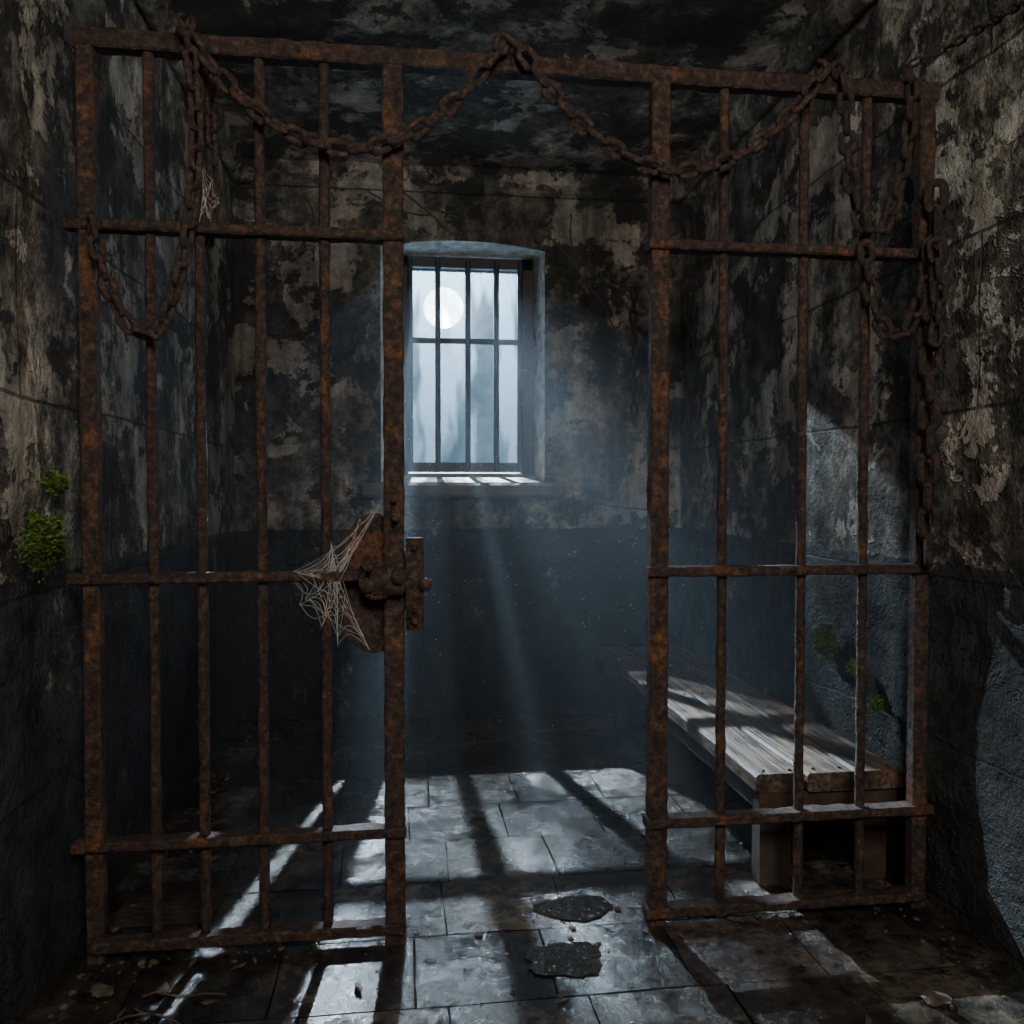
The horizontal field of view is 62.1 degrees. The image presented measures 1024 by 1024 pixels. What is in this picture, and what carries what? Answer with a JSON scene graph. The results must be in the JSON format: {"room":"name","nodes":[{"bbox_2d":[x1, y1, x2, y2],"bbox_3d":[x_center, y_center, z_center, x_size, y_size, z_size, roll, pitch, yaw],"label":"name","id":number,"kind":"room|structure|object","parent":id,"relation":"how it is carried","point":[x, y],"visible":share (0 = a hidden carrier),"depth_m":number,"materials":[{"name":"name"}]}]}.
{"room":"prison interior","nodes":[
{"label":"prison interior","id":0,"kind":"room"},
{"bbox_2d":[0,0,237,1023],"bbox_3d":[-1.236,-0.339,1.495,0.034,3.600,7.700,0,1,-7],"label":"wall","id":1,"kind":"structure","parent":0,"point":[43,904],"depth_m":2.73,"materials":[{"name":"paint"}]},
{"bbox_2d":[14,502,70,583],"bbox_3d":[-1.291,0.083,2.384,0.086,0.232,0.369,0,1,-7],"label":"clump","id":2,"kind":"object","parent":1,"relation":"attached to","point":[47,540],"visible":1,"depth_m":2.34,"materials":[{"name":"green plant"}]},
{"bbox_2d":[36,468,72,498],"bbox_3d":[-1.307,-0.079,2.443,0.068,0.094,0.206,0,1,-7],"label":"clump","id":3,"kind":"object","parent":1,"relation":"attached to","point":[54,483],"visible":1,"depth_m":2.43,"materials":[{"name":"green plant"}]},
{"bbox_2d":[135,0,243,184],"bbox_3d":[-1.205,-2.022,1.456,0.106,0.180,7.700,0,1,-7],"label":"trim","id":4,"kind":"structure","parent":1,"relation":"attached to","point":[155,12],"depth_m":4.22,"materials":[{"name":"grey concrete"}]},
{"bbox_2d":[232,179,681,719],"bbox_3d":[-0.329,-0.447,5.665,2.950,3.600,0.340,0,1,-7],"label":"wall","id":5,"kind":"structure","parent":0,"point":[522,666],"depth_m":5.53,"materials":[{"name":"paint"}]},
{"bbox_2d":[234,157,680,203],"bbox_3d":[-0.304,-2.124,5.433,2.850,0.179,0.106,0,1,-7],"label":"trim","id":6,"kind":"structure","parent":5,"relation":"attached to","point":[453,179],"depth_m":5.40,"materials":[{"name":"grey concrete"}]},
{"bbox_2d":[363,482,565,496],"bbox_3d":[-0.302,-0.142,5.465,1.290,0.094,0.166,0,1,-7],"label":"sill","id":7,"kind":"structure","parent":5,"relation":"attached to","point":[369,489],"depth_m":5.40,"materials":[{"name":"stone"}]},
{"bbox_2d":[413,269,516,462],"bbox_3d":[-0.304,-0.980,5.776,0.880,1.410,0.001,0,1,-7],"label":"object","id":8,"kind":"object","parent":5,"relation":"attached to","point":[452,288],"visible":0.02,"depth_m":5.76,"materials":[{"name":"white glass"}]},
{"bbox_2d":[403,255,532,474],"bbox_3d":[-0.301,-0.979,5.756,0.888,1.460,0.090,0,1,-7],"label":"frame","id":9,"kind":"object","parent":5,"relation":"attached to","point":[419,262],"visible":0.59,"depth_m":5.74,"materials":[{"name":"metal"}]},
{"bbox_2d":[404,258,534,471],"bbox_3d":[-0.283,-0.978,5.728,0.910,1.410,0.059,0,1,-7],"label":"bars","id":10,"kind":"object","parent":5,"relation":"attached to","point":[410,339],"visible":0.99,"depth_m":5.71,"materials":[{"name":"metal"}]},
{"bbox_2d":[303,189,646,509],"bbox_3d":[-0.195,-1.025,5.484,2.240,2.043,0.010,0,1,-7],"label":"cracks","id":11,"kind":"object","parent":5,"relation":"attached to","point":[429,214],"visible":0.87,"depth_m":5.53,"materials":[{"name":"black"}]},
{"bbox_2d":[629,286,638,427],"bbox_3d":[0.804,-1.019,5.597,0.066,0.936,0.055,-1,2,-26],"label":"chain","id":12,"kind":"object","parent":5,"relation":"hanging from","point":[633,323],"visible":1,"depth_m":5.58,"materials":[{"name":"metal"}]},
{"bbox_2d":[170,0,825,176],"bbox_3d":[0.183,-2.101,1.684,2.950,0.062,7.800,0,1,-7],"label":"ceiling","id":13,"kind":"structure","parent":0,"point":[509,124],"depth_m":4.11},
{"bbox_2d":[23,707,1023,1023],"bbox_3d":[0.186,1.415,1.749,2.950,0.019,7.752,0,1,-7],"label":"floor","id":14,"kind":"structure","parent":0,"point":[496,830],"depth_m":2.89,"materials":[{"name":"stone"}]},
{"bbox_2d":[109,876,230,930],"bbox_3d":[-1.189,1.365,2.978,0.330,0.014,0.330,0,1,-7],"label":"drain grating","id":15,"kind":"object","parent":14,"relation":"on","point":[183,904],"visible":0.89,"depth_m":2.96,"materials":[{"name":"metal"}]},
{"bbox_2d":[108,705,645,1023],"bbox_3d":[-0.350,1.325,4.021,1.243,0.025,4.040,1,2,36],"label":"dry twigs","id":16,"kind":"object","parent":14,"relation":"on","point":[141,1013],"visible":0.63,"depth_m":4.87,"materials":[{"name":"brown wood"}]},
{"bbox_2d":[117,727,872,1023],"bbox_3d":[-0.044,1.349,3.511,2.609,0.010,3.068,0,1,-7],"label":"fallen leaves","id":17,"kind":"object","parent":14,"relation":"on","point":[358,985],"visible":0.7,"depth_m":2.57,"materials":[{"name":"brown plant"}]},
{"bbox_2d":[62,26,939,964],"bbox_3d":[0.058,-0.032,2.736,2.810,2.842,0.133,0,1,-7],"label":"gate","id":18,"kind":"object","parent":14,"relation":"on","point":[381,582],"visible":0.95,"depth_m":2.68,"materials":[{"name":"metal"}]},
{"bbox_2d":[86,16,203,341],"bbox_3d":[-1.091,-1.002,2.536,0.341,0.985,0.088,0,1,-7],"label":"hanging chain","id":19,"kind":"object","parent":18,"relation":"hanging from","point":[192,75],"visible":0.98,"depth_m":2.52,"materials":[{"name":"metal"}]},
{"bbox_2d":[199,167,218,221],"bbox_3d":[-0.923,-0.972,2.591,0.063,0.210,0.013,-1,2,-26],"label":"cobweb","id":20,"kind":"object","parent":18,"relation":"attached to","point":[203,167],"visible":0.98,"depth_m":2.59,"materials":[{"name":"grey fabric"}]},
{"bbox_2d":[203,67,218,248],"bbox_3d":[-0.946,-1.143,2.663,0.052,0.633,0.040,-1,2,-24],"label":"hanging chain","id":21,"kind":"object","parent":18,"relation":"hanging from","point":[209,98],"visible":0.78,"depth_m":2.66,"materials":[{"name":"metal"}]},
{"bbox_2d":[294,503,380,649],"bbox_3d":[-0.555,0.197,2.653,0.300,0.470,0.038,0,1,-7],"label":"cobweb","id":22,"kind":"object","parent":18,"relation":"attached to","point":[332,557],"visible":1,"depth_m":2.65,"materials":[{"name":"grey fabric"}]},
{"bbox_2d":[168,10,832,179],"bbox_3d":[0.017,-1.288,2.680,2.111,0.438,0.108,0,1,-7],"label":"hanging chain","id":23,"kind":"object","parent":18,"relation":"hanging from","point":[825,68],"visible":1,"depth_m":2.64,"materials":[{"name":"metal"}]},
{"bbox_2d":[830,58,920,234],"bbox_3d":[1.210,-1.214,2.830,0.304,0.589,0.090,0,1,-7],"label":"hanging chain","id":24,"kind":"object","parent":18,"relation":"hanging from","point":[907,143],"visible":0.99,"depth_m":2.81,"materials":[{"name":"metal"}]},
{"bbox_2d":[856,236,936,339],"bbox_3d":[1.281,-0.747,2.835,0.282,0.351,0.058,0,1,-7],"label":"hanging chain","id":25,"kind":"object","parent":18,"relation":"hanging from","point":[893,333],"visible":0.92,"depth_m":2.83,"materials":[{"name":"metal"}]},
{"bbox_2d":[916,178,949,567],"bbox_3d":[1.401,-0.461,2.840,0.076,1.296,0.079,-1,2,-26],"label":"hanging chain","id":26,"kind":"object","parent":18,"relation":"hanging from","point":[936,216],"visible":0.87,"depth_m":2.83,"materials":[{"name":"metal"}]},
{"bbox_2d":[925,237,948,347],"bbox_3d":[1.393,-0.720,2.787,0.062,0.364,0.055,0,1,-7],"label":"hanging chain","id":27,"kind":"object","parent":26,"relation":"hanging from","point":[936,261],"visible":1,"depth_m":2.78,"materials":[{"name":"metal"}]},
{"bbox_2d":[48,710,1023,1023],"bbox_3d":[-0.061,1.349,3.593,2.778,0.028,3.836,0,1,-7],"label":"rubble","id":28,"kind":"object","parent":14,"relation":"on","point":[933,998],"visible":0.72,"depth_m":2.65,"materials":[{"name":"stone"}]},
{"bbox_2d":[525,941,601,976],"bbox_3d":[0.162,1.379,2.622,0.241,0.001,0.203,0,1,-7],"label":"puddle","id":29,"kind":"object","parent":14,"relation":"on","point":[578,959],"visible":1,"depth_m":2.62,"materials":[{"name":"black liquid"}]},
{"bbox_2d":[532,895,612,920],"bbox_3d":[0.213,1.371,2.943,0.280,0.001,0.184,0,1,-7],"label":"puddle","id":30,"kind":"object","parent":14,"relation":"on","point":[570,907],"visible":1,"depth_m":2.95,"materials":[{"name":"black liquid"}]},
{"bbox_2d":[596,645,903,885],"bbox_3d":[0.988,1.118,4.306,0.567,0.443,2.512,0,1,-7],"label":"wooden bench","id":31,"kind":"object","parent":14,"relation":"on","point":[759,727],"visible":0.71,"depth_m":3.43,"materials":[{"name":"brown wood"}]},
{"bbox_3d":[-0.132,-0.407,4.154,2.790,3.440,2.690,0,1,-7],"label":"dusty air","id":32,"kind":"object","parent":14,"relation":"on","visible":0},
{"bbox_2d":[405,297,703,785],"bbox_3d":[0.032,-0.170,4.162,1.254,2.342,2.274,0,1,-7],"label":"dust motes","id":33,"kind":"object","parent":32,"relation":"in","point":[569,297],"visible":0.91,"depth_m":4.03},
{"bbox_2d":[677,0,1023,976],"bbox_3d":[1.613,-0.348,1.865,0.040,3.600,7.700,0,1,-7],"label":"wall","id":34,"kind":"structure","parent":0,"point":[974,841],"depth_m":3.21,"materials":[{"name":"paint"}]},
{"bbox_2d":[684,264,695,425],"bbox_3d":[1.112,-1.044,5.313,0.062,1.010,0.074,-1,2,-30],"label":"chain","id":35,"kind":"object","parent":34,"relation":"hanging from","point":[690,289],"visible":1,"depth_m":5.29,"materials":[{"name":"metal"}]},
{"bbox_2d":[672,0,873,202],"bbox_3d":[1.582,-2.031,1.817,0.104,0.179,7.700,0,1,-7],"label":"trim","id":36,"kind":"structure","parent":34,"relation":"attached to","point":[833,17],"depth_m":3.88,"materials":[{"name":"grey concrete"}]},
{"bbox_2d":[810,616,844,669],"bbox_3d":[1.329,0.550,3.623,0.074,0.223,0.300,0,1,-7],"label":"clump","id":37,"kind":"object","parent":34,"relation":"attached to","point":[824,641],"visible":1,"depth_m":3.60,"materials":[{"name":"green plant"}]},
{"bbox_2d":[844,656,855,678],"bbox_3d":[1.372,0.623,3.405,0.074,0.102,0.082,1,2,32],"label":"clump","id":38,"kind":"object","parent":34,"relation":"attached to","point":[852,666],"visible":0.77,"depth_m":3.40,"materials":[{"name":"green plant"}]},
{"bbox_2d":[866,693,883,714],"bbox_3d":[1.387,0.735,3.248,0.066,0.086,0.069,1,2,39],"label":"clump","id":39,"kind":"object","parent":34,"relation":"attached to","point":[874,701],"visible":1,"depth_m":3.24,"materials":[{"name":"green plant"}]},
{"bbox_2d":[908,0,1023,67],"bbox_3d":[1.482,-1.492,2.376,0.089,0.068,1.016,0,2,-12],"label":"chain","id":40,"kind":"object","parent":34,"relation":"attached to","point":[1017,4],"visible":1,"depth_m":2.66,"materials":[{"name":"metal"}]}
]}

